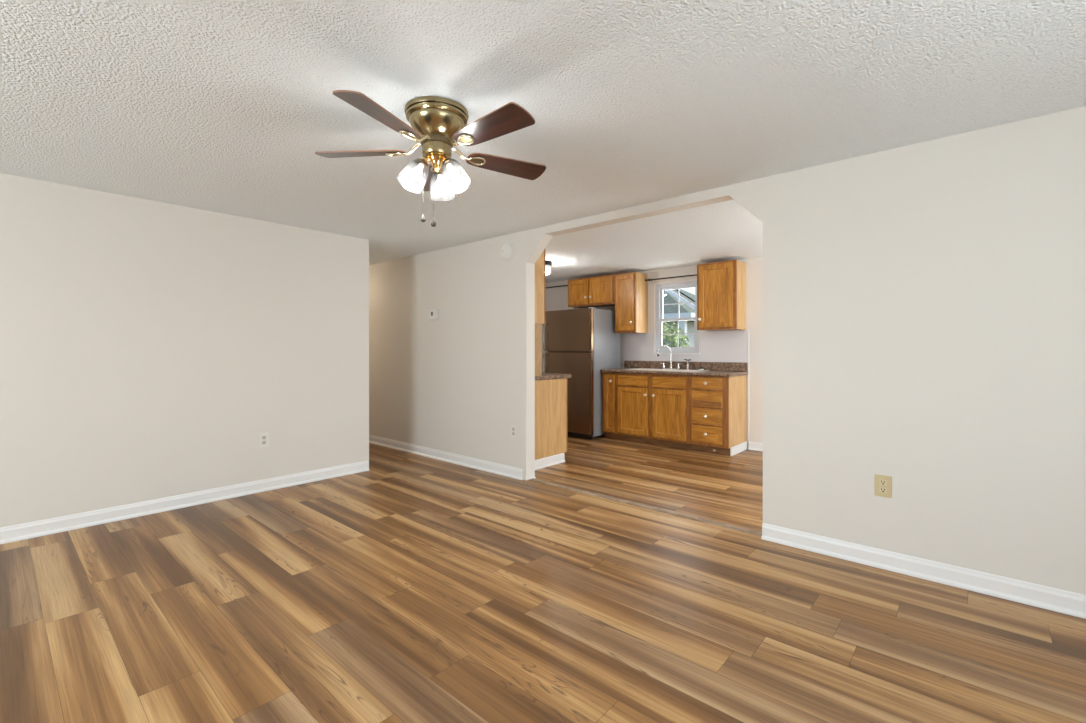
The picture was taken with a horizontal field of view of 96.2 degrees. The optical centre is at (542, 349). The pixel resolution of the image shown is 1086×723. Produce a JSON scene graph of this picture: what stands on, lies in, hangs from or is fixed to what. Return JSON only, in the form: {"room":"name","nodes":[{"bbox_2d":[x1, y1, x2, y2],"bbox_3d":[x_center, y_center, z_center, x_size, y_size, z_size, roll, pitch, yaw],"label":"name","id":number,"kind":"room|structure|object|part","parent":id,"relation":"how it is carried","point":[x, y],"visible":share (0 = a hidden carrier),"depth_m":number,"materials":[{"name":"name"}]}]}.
{"room":"empty living room","nodes":[
{"label":"empty living room","id":0,"kind":"room"},
{"bbox_2d":[0,173,368,527],"bbox_3d":[-3.654,0.052,2.747,0.115,2.286,5.690,0,0,41],"label":"wall","id":1,"kind":"structure","parent":0,"point":[148,347],"depth_m":3.61,"materials":[{"name":"white paint"}]},
{"bbox_2d":[0,460,368,543],"bbox_3d":[-3.604,1.146,2.696,0.027,0.097,5.678,0,0,41],"label":"baseboard","id":2,"kind":"structure","parent":1,"relation":"attached to","point":[18,532],"depth_m":3.60,"materials":[{"name":"white wood"}]},
{"bbox_2d":[259,432,268,447],"bbox_3d":[-2.360,0.763,4.120,0.009,0.118,0.078,0,0,41],"label":"wall outlet","id":3,"kind":"object","parent":1,"relation":"attached to","point":[263,437],"visible":1,"depth_m":4.12,"materials":[{"name":"white plastic"}]},
{"bbox_2d":[0,434,1085,722],"bbox_3d":[-1.356,1.236,3.075,9.300,0.080,9.420,0,0,41],"label":"floor","id":4,"kind":"structure","parent":0,"point":[410,587],"depth_m":2.17,"materials":[{"name":"brown wood"}]},
{"bbox_2d":[535,378,567,459],"bbox_3d":[-0.363,0.752,5.320,1.020,0.885,0.788,0,0,41],"label":"base cabinet","id":5,"kind":"object","parent":4,"relation":"on","point":[551,395],"visible":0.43,"depth_m":5.06,"materials":[{"name":"brown wood"}]},
{"bbox_2d":[535,453,564,469],"bbox_3d":[-0.001,1.148,4.939,0.026,0.093,0.695,0,0,41],"label":"baseboard","id":6,"kind":"structure","parent":5,"relation":"attached to","point":[558,458],"depth_m":5.01,"materials":[{"name":"white wood"}]},
{"bbox_2d":[535,373,571,379],"bbox_3d":[-0.346,0.285,5.330,1.032,0.040,0.825,0,0,41],"label":"countertop","id":7,"kind":"structure","parent":5,"relation":"on","point":[545,376],"depth_m":5.11,"materials":[{"name":"stone"}]},
{"bbox_2d":[535,323,541,375],"bbox_3d":[-0.138,0.001,4.833,0.018,0.528,0.355,0,0,41],"label":"end panel","id":8,"kind":"object","parent":7,"relation":"on","point":[538,327],"visible":0.36,"depth_m":4.92,"materials":[{"name":"brown wood"}]},
{"bbox_3d":[-0.122,0.705,5.593,1.020,0.791,0.020,0,0,41],"label":"frame","id":9,"kind":"part","parent":5,"relation":"part of","materials":[{"name":"brown wood"}]},
{"bbox_2d":[542,307,620,439],"bbox_3d":[0.540,0.315,6.897,0.808,1.759,0.798,0,0,41],"label":"refrigerator","id":10,"kind":"object","parent":4,"relation":"on","point":[580,343],"visible":0.65,"depth_m":6.56,"materials":[{"name":"grey metal"}]},
{"bbox_3d":[0.018,-0.186,6.870,0.069,0.399,0.025,0,0,-36],"label":"handle","id":11,"kind":"part","parent":10,"relation":"part of","materials":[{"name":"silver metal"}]},
{"bbox_3d":[0.342,0.579,6.673,0.808,1.083,0.064,0,0,41],"label":"fresh food door","id":12,"kind":"part","parent":10,"relation":"part of","materials":[{"name":"brown metal"}]},
{"bbox_3d":[0.342,-0.262,6.673,0.808,0.570,0.064,0,0,41],"label":"freezer door","id":13,"kind":"part","parent":10,"relation":"part of","materials":[{"name":"brown metal"}]},
{"bbox_2d":[602,372,618,439],"bbox_3d":[1.053,0.751,6.675,0.223,0.887,0.629,0,0,41],"label":"base cabinet","id":14,"kind":"object","parent":4,"relation":"on","point":[608,379],"visible":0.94,"depth_m":6.48,"materials":[{"name":"brown wood"}]},
{"bbox_3d":[0.882,0.709,6.464,0.065,0.660,0.010,0,0,41],"label":"panel","id":15,"kind":"part","parent":14,"relation":"part of","materials":[{"name":"brown wood"}]},
{"bbox_3d":[0.880,0.709,6.462,0.155,0.750,0.019,0,0,41],"label":"door","id":16,"kind":"part","parent":14,"relation":"part of","materials":[{"name":"brown wood"}]},
{"bbox_2d":[530,478,761,536],"bbox_3d":[0.665,1.190,3.809,2.040,0.010,0.070,0,0,41],"label":"threshold strip","id":17,"kind":"object","parent":4,"relation":"on","point":[725,525],"visible":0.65,"depth_m":3.63,"materials":[{"name":"brown wood"}]},
{"bbox_2d":[616,373,690,449],"bbox_3d":[1.516,0.751,6.267,1.008,0.887,0.629,0,0,41],"label":"base cabinet","id":18,"kind":"object","parent":4,"relation":"on","point":[652,409],"visible":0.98,"depth_m":6.03,"materials":[{"name":"brown wood"}]},
{"bbox_3d":[1.147,0.780,6.231,0.330,0.484,0.010,0,0,41],"label":"panel","id":19,"kind":"part","parent":18,"relation":"part of","materials":[{"name":"brown wood"}]},
{"bbox_3d":[1.145,0.398,6.229,0.440,0.125,0.018,0,0,41],"label":"false drawer","id":20,"kind":"part","parent":18,"relation":"part of","materials":[{"name":"brown wood"}]},
{"bbox_3d":[1.145,0.780,6.229,0.440,0.594,0.019,0,0,41],"label":"door","id":21,"kind":"part","parent":18,"relation":"part of","materials":[{"name":"brown wood"}]},
{"bbox_3d":[1.525,0.780,5.894,0.437,0.594,0.019,0,0,41],"label":"door","id":22,"kind":"part","parent":18,"relation":"part of","materials":[{"name":"brown wood"}]},
{"bbox_3d":[1.527,0.780,5.896,0.327,0.484,0.010,0,0,41],"label":"panel","id":23,"kind":"part","parent":18,"relation":"part of","materials":[{"name":"brown wood"}]},
{"bbox_3d":[1.525,0.398,5.894,0.437,0.125,0.018,0,0,41],"label":"false drawer","id":24,"kind":"part","parent":18,"relation":"part of","materials":[{"name":"brown wood"}]},
{"bbox_2d":[600,361,747,376],"bbox_3d":[1.614,0.230,6.188,1.714,0.148,0.616,0,0,41],"label":"countertop","id":25,"kind":"structure","parent":18,"relation":"on","point":[716,369],"depth_m":6.11,"materials":[{"name":"stone"}]},
{"bbox_2d":[625,368,708,371],"bbox_3d":[1.579,0.277,6.238,0.956,0.042,0.423,0,0,41],"label":"sink","id":26,"kind":"object","parent":25,"relation":"in","point":[650,369],"visible":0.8,"depth_m":6.29,"materials":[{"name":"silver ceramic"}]},
{"bbox_2d":[684,359,690,369],"bbox_3d":[1.853,0.186,6.238,0.068,0.138,0.073,0,0,-22],"label":"soap pump","id":27,"kind":"object","parent":26,"relation":"on","point":[688,360],"visible":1,"depth_m":6.23,"materials":[{"name":"silver metal"}]},
{"bbox_2d":[657,345,680,368],"bbox_3d":[1.660,0.099,6.394,0.306,0.311,0.145,0,0,17],"label":"kitchen faucet","id":28,"kind":"object","parent":25,"relation":"on","point":[678,364],"visible":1,"depth_m":6.38,"materials":[{"name":"silver metal"}]},
{"bbox_3d":[1.591,0.067,6.385,0.192,0.246,0.018,0,0,-5],"label":"spout","id":29,"kind":"part","parent":28,"relation":"part of","materials":[{"name":"silver metal"}]},
{"bbox_2d":[689,375,745,455],"bbox_3d":[2.068,0.751,5.781,0.462,0.887,0.628,0,0,41],"label":"base cabinet","id":30,"kind":"object","parent":4,"relation":"on","point":[717,405],"visible":1,"depth_m":5.58,"materials":[{"name":"brown wood"}]},
{"bbox_3d":[1.877,0.972,5.584,0.356,0.188,0.018,0,0,41],"label":"drawer","id":31,"kind":"part","parent":30,"relation":"part of","materials":[{"name":"brown wood"}]},
{"bbox_3d":[1.877,0.766,5.584,0.356,0.182,0.018,0,0,41],"label":"drawer","id":32,"kind":"part","parent":30,"relation":"part of","materials":[{"name":"brown wood"}]},
{"bbox_3d":[1.877,0.565,5.584,0.356,0.182,0.018,0,0,41],"label":"drawer","id":33,"kind":"part","parent":30,"relation":"part of","materials":[{"name":"brown wood"}]},
{"bbox_3d":[1.877,0.389,5.584,0.356,0.130,0.018,0,0,41],"label":"drawer","id":34,"kind":"part","parent":30,"relation":"part of","materials":[{"name":"brown wood"}]},
{"bbox_3d":[1.900,0.707,5.590,0.462,0.798,0.020,0,0,41],"label":"frame","id":35,"kind":"part","parent":30,"relation":"part of","materials":[{"name":"brown wood"}]},
{"bbox_3d":[2.258,0.707,5.660,0.018,0.798,0.558,0,0,41],"label":"panel","id":36,"kind":"part","parent":30,"relation":"part of","materials":[{"name":"brown wood"}]},
{"bbox_2d":[730,441,746,455],"bbox_3d":[2.272,1.146,5.649,0.017,0.097,0.500,0,0,41],"label":"baseboard","id":37,"kind":"structure","parent":30,"relation":"attached to","point":[736,449],"depth_m":5.61,"materials":[{"name":"white wood"}]},
{"bbox_2d":[0,0,1085,282],"bbox_3d":[-1.356,-1.131,3.075,9.300,0.080,9.420,0,0,41],"label":"ceiling","id":38,"kind":"structure","parent":0,"point":[220,106],"depth_m":2.10,"materials":[{"name":"white paint"}]},
{"bbox_2d":[315,90,545,226],"bbox_3d":[-0.456,-0.819,2.209,1.053,0.542,1.096,0,0,41],"label":"ceiling fan","id":39,"kind":"object","parent":38,"relation":"hanging from","point":[436,122],"visible":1,"depth_m":2.16,"materials":[{"name":"brown wood"}]},
{"bbox_3d":[-0.841,-0.912,2.265,0.412,0.007,0.139,0,13,5],"label":"blade","id":40,"kind":"part","parent":39,"relation":"part of","materials":[{"name":"brown wood"}]},
{"bbox_3d":[-0.625,-0.912,1.907,0.139,0.006,0.412,14,5,22],"label":"blade","id":41,"kind":"part","parent":39,"relation":"part of","materials":[{"name":"brown wood"}]},
{"bbox_3d":[-0.568,-0.800,2.190,0.052,0.079,0.062,0,0,41],"label":"bulb","id":42,"kind":"part","parent":39,"relation":"part of","materials":[{"name":"white glass"}]},
{"bbox_3d":[-0.489,-0.741,2.171,0.003,0.336,0.003,0,0,41],"label":"pull chain","id":43,"kind":"part","parent":39,"relation":"part of","materials":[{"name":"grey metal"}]},
{"bbox_3d":[-0.567,-0.912,2.582,0.139,0.006,0.412,-13,3,-13],"label":"blade","id":44,"kind":"part","parent":39,"relation":"part of","materials":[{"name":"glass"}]},
{"bbox_3d":[-0.487,-0.800,2.330,0.055,0.079,0.057,0,0,41],"label":"bulb","id":45,"kind":"part","parent":39,"relation":"part of","materials":[{"name":"white glass"}]},
{"bbox_3d":[-0.406,-0.800,2.190,0.062,0.079,0.052,0,0,41],"label":"bulb","id":46,"kind":"part","parent":39,"relation":"part of","materials":[{"name":"white glass"}]},
{"bbox_3d":[-0.217,-0.912,2.002,0.412,0.006,0.139,0,-12,41],"label":"blade","id":47,"kind":"part","parent":39,"relation":"part of","materials":[{"name":"brown wood"}]},
{"bbox_3d":[-0.182,-0.912,2.419,0.412,0.006,0.139,0,-12,-31],"label":"blade","id":48,"kind":"part","parent":39,"relation":"part of","materials":[{"name":"brown wood"}]},
{"bbox_2d":[545,260,551,271],"bbox_3d":[0.023,-1.006,6.038,0.180,0.168,0.180,0,0,41],"label":"ceiling lamp","id":49,"kind":"object","parent":38,"relation":"attached to","point":[547,263],"visible":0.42,"depth_m":5.99,"materials":[{"name":"white glass"}]},
{"bbox_2d":[542,257,762,448],"bbox_3d":[2.457,0.052,5.926,7.350,2.286,0.100,0,0,41],"label":"wall","id":50,"kind":"structure","parent":0,"point":[556,298],"depth_m":5.83,"materials":[{"name":"white paint"}]},
{"bbox_2d":[568,274,614,307],"bbox_3d":[0.770,-0.839,7.098,0.828,0.404,0.369,0,0,41],"label":"upper cabinet","id":51,"kind":"object","parent":50,"relation":"attached to","point":[599,291],"visible":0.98,"depth_m":6.97,"materials":[{"name":"brown wood"}]},
{"bbox_3d":[0.523,-0.839,7.128,0.254,0.248,0.010,0,0,41],"label":"panel","id":52,"kind":"part","parent":51,"relation":"part of","materials":[{"name":"brown wood"}]},
{"bbox_3d":[0.521,-0.839,7.125,0.358,0.352,0.019,0,0,41],"label":"door","id":53,"kind":"part","parent":51,"relation":"part of","materials":[{"name":"brown wood"}]},
{"bbox_3d":[0.822,-0.839,6.865,0.286,0.248,0.010,0,0,41],"label":"panel","id":54,"kind":"part","parent":51,"relation":"part of","materials":[{"name":"brown wood"}]},
{"bbox_3d":[0.819,-0.839,6.862,0.390,0.352,0.019,0,0,41],"label":"door","id":55,"kind":"part","parent":51,"relation":"part of","materials":[{"name":"brown wood"}]},
{"bbox_2d":[615,272,647,332],"bbox_3d":[1.205,-0.636,6.714,0.328,0.809,0.369,0,0,41],"label":"upper cabinet","id":56,"kind":"object","parent":50,"relation":"attached to","point":[631,289],"visible":1,"depth_m":6.62,"materials":[{"name":"brown wood"}]},
{"bbox_3d":[1.112,-0.636,6.609,0.176,0.649,0.010,0,0,41],"label":"panel","id":57,"kind":"part","parent":56,"relation":"part of","materials":[{"name":"brown wood"}]},
{"bbox_3d":[1.110,-0.636,6.606,0.280,0.753,0.019,0,0,41],"label":"door","id":58,"kind":"part","parent":56,"relation":"part of","materials":[{"name":"brown wood"}]},
{"bbox_3d":[1.123,-0.636,6.622,0.328,0.809,0.020,0,0,41],"label":"frame","id":59,"kind":"part","parent":56,"relation":"part of","materials":[{"name":"brown wood"}]},
{"bbox_3d":[1.345,-0.636,6.638,0.018,0.809,0.298,0,0,41],"label":"panel","id":60,"kind":"part","parent":56,"relation":"part of","materials":[{"name":"brown wood"}]},
{"bbox_2d":[645,274,696,280],"bbox_3d":[1.730,-0.952,6.433,0.831,0.037,0.098,0,0,41],"label":"curtain rod","id":61,"kind":"object","parent":50,"relation":"attached to","point":[694,274],"visible":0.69,"depth_m":6.43,"materials":[{"name":"black metal"}]},
{"bbox_2d":[653,279,699,354],"bbox_3d":[1.791,-0.420,6.491,0.667,0.968,0.123,0,0,41],"label":"window","id":62,"kind":"structure","parent":50,"relation":"in","point":[660,287],"depth_m":6.53,"materials":[{"name":"white plastic"}]},
{"bbox_3d":[1.769,0.054,6.466,0.667,0.018,0.058,0,0,41],"label":"sill","id":63,"kind":"part","parent":62,"relation":"part of","materials":[{"name":"white wood"}]},
{"bbox_3d":[1.802,-0.211,6.504,0.535,0.422,0.026,0,0,41],"label":"sash","id":64,"kind":"part","parent":62,"relation":"part of","materials":[{"name":"white plastic"}]},
{"bbox_3d":[1.821,-0.618,6.525,0.535,0.462,0.026,0,0,41],"label":"sash","id":65,"kind":"part","parent":62,"relation":"part of","materials":[{"name":"white plastic"}]},
{"bbox_2d":[624,361,747,371],"bbox_3d":[1.808,0.209,6.409,1.714,0.108,0.019,0,0,41],"label":"backsplash","id":66,"kind":"structure","parent":50,"relation":"attached to","point":[711,366],"depth_m":6.27,"materials":[{"name":"stone"}]},
{"bbox_2d":[625,330,748,440],"bbox_3d":[1.821,0.428,6.414,1.730,1.334,0.008,0,0,41],"label":"panel","id":67,"kind":"object","parent":50,"relation":"attached to","point":[725,345],"visible":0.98,"depth_m":6.17,"materials":[{"name":"white paint"}]},
{"bbox_2d":[697,260,745,330],"bbox_3d":[2.145,-0.640,5.886,0.474,0.801,0.369,0,0,41],"label":"upper cabinet","id":68,"kind":"object","parent":50,"relation":"attached to","point":[721,286],"visible":1,"depth_m":5.77,"materials":[{"name":"brown wood"}]},
{"bbox_3d":[2.050,-0.640,5.782,0.302,0.641,0.010,0,0,41],"label":"panel","id":69,"kind":"part","parent":68,"relation":"part of","materials":[{"name":"brown wood"}]},
{"bbox_3d":[2.048,-0.640,5.779,0.406,0.745,0.019,0,0,41],"label":"door","id":70,"kind":"part","parent":68,"relation":"part of","materials":[{"name":"brown wood"}]},
{"bbox_3d":[2.339,-0.640,5.761,0.018,0.801,0.298,0,0,41],"label":"panel","id":71,"kind":"part","parent":68,"relation":"part of","materials":[{"name":"brown wood"}]},
{"bbox_2d":[748,441,762,450],"bbox_3d":[3.769,1.146,4.684,3.480,0.097,0.027,0,0,41],"label":"baseboard","id":72,"kind":"structure","parent":50,"relation":"attached to","point":[757,446],"depth_m":5.78,"materials":[{"name":"white wood"}]},
{"bbox_2d":[369,106,1085,594],"bbox_3d":[-0.108,0.052,4.490,9.100,2.286,0.115,0,0,41],"label":"wall","id":73,"kind":"structure","parent":0,"point":[924,303],"depth_m":2.64,"materials":[{"name":"white paint"}]},
{"bbox_2d":[429,309,438,319],"bbox_3d":[-1.206,-0.391,5.362,0.160,0.112,0.028,0,0,41],"label":"thermostat","id":74,"kind":"object","parent":73,"relation":"attached to","point":[433,313],"visible":1,"depth_m":5.34,"materials":[{"name":"white plastic"}]},
{"bbox_2d":[369,435,522,479],"bbox_3d":[-1.878,1.146,5.956,4.505,0.097,0.027,0,0,41],"label":"baseboard","id":75,"kind":"structure","parent":73,"relation":"attached to","point":[500,469],"depth_m":5.14,"materials":[{"name":"white wood"}]},
{"bbox_2d":[500,241,514,260],"bbox_3d":[-0.348,-0.932,4.595,0.188,0.188,0.044,0,0,41],"label":"smoke detector","id":76,"kind":"object","parent":73,"relation":"attached to","point":[507,249],"visible":1,"depth_m":4.57,"materials":[{"name":"white plastic"}]},
{"bbox_2d":[511,425,516,437],"bbox_3d":[-0.275,0.763,4.555,0.078,0.118,0.009,0,0,41],"label":"wall outlet","id":77,"kind":"object","parent":73,"relation":"attached to","point":[513,427],"visible":1,"depth_m":4.54,"materials":[{"name":"white plastic"}]},
{"bbox_2d":[535,249,544,323],"bbox_3d":[-0.473,-0.652,5.195,1.020,0.776,0.454,0,0,41],"label":"upper cabinet","id":78,"kind":"object","parent":73,"relation":"attached to","point":[540,263],"visible":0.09,"depth_m":4.93,"materials":[{"name":"brown wood"}]},
{"bbox_3d":[-0.363,-0.652,5.319,1.020,0.776,0.020,0,0,41],"label":"frame","id":79,"kind":"part","parent":78,"relation":"part of","materials":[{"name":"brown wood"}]},
{"bbox_2d":[875,474,891,497],"bbox_3d":[1.864,0.748,2.669,0.078,0.118,0.009,0,0,41],"label":"wall outlet","id":80,"kind":"object","parent":73,"relation":"attached to","point":[883,484],"visible":1,"depth_m":2.67,"materials":[{"name":"beige plastic"}]},
{"bbox_2d":[879,487,886,492],"bbox_3d":[1.862,0.768,2.667,0.034,0.029,0.002,0,0,41],"label":"receptacle","id":81,"kind":"object","parent":80,"relation":"attached to","point":[881,489],"depth_m":2.67,"materials":[{"name":"beige plastic"}]},
{"bbox_2d":[879,479,886,485],"bbox_3d":[1.862,0.727,2.667,0.034,0.029,0.002,0,0,41],"label":"receptacle","id":82,"kind":"object","parent":80,"relation":"attached to","point":[882,482],"depth_m":2.67,"materials":[{"name":"beige plastic"}]},
{"bbox_2d":[761,523,1085,618],"bbox_3d":[2.321,1.146,2.254,2.498,0.097,0.027,0,0,41],"label":"baseboard","id":83,"kind":"structure","parent":73,"relation":"attached to","point":[1049,598],"depth_m":2.51,"materials":[{"name":"white wood"}]},
{"label":"outside","id":84,"kind":"structure","parent":0,"visible":0},
{"bbox_3d":[5.941,1.620,18.838,28.000,0.050,23.880,0,0,41],"label":"ground","id":85,"kind":"structure","parent":84,"visible":0},
{"bbox_2d":[663,321,689,346],"bbox_3d":[2.634,0.487,10.210,1.089,2.224,1.082,0,0,41],"label":"shrub","id":86,"kind":"object","parent":85,"relation":"on","point":[681,342],"visible":0.12,"depth_m":10.01,"materials":[{"name":"green plant"}]},
{"bbox_2d":[663,289,694,346],"bbox_3d":[2.968,-0.479,16.940,7.170,4.150,5.660,0,0,41],"label":"house","id":87,"kind":"structure","parent":85,"relation":"on","point":[669,311],"depth_m":13.43,"materials":[{"name":"grey"}]},
{"bbox_2d":[665,289,694,309],"bbox_3d":[2.887,0.078,9.453,1.330,3.035,0.140,0,0,41],"label":"roof","id":88,"kind":"object","parent":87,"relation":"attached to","point":[671,292],"visible":0.17,"depth_m":9.55,"materials":[{"name":"white"}]},
{"bbox_3d":[2.857,-1.004,9.479,1.250,0.870,0.060,0,0,41],"label":"edge rail","id":89,"kind":"part","parent":88,"relation":"part of","materials":[{"name":"black metal"}]},
{"bbox_3d":[3.672,0.396,12.786,0.160,2.399,0.140,0,0,41],"label":"post","id":90,"kind":"part","parent":87,"relation":"part of","materials":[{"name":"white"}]}
]}

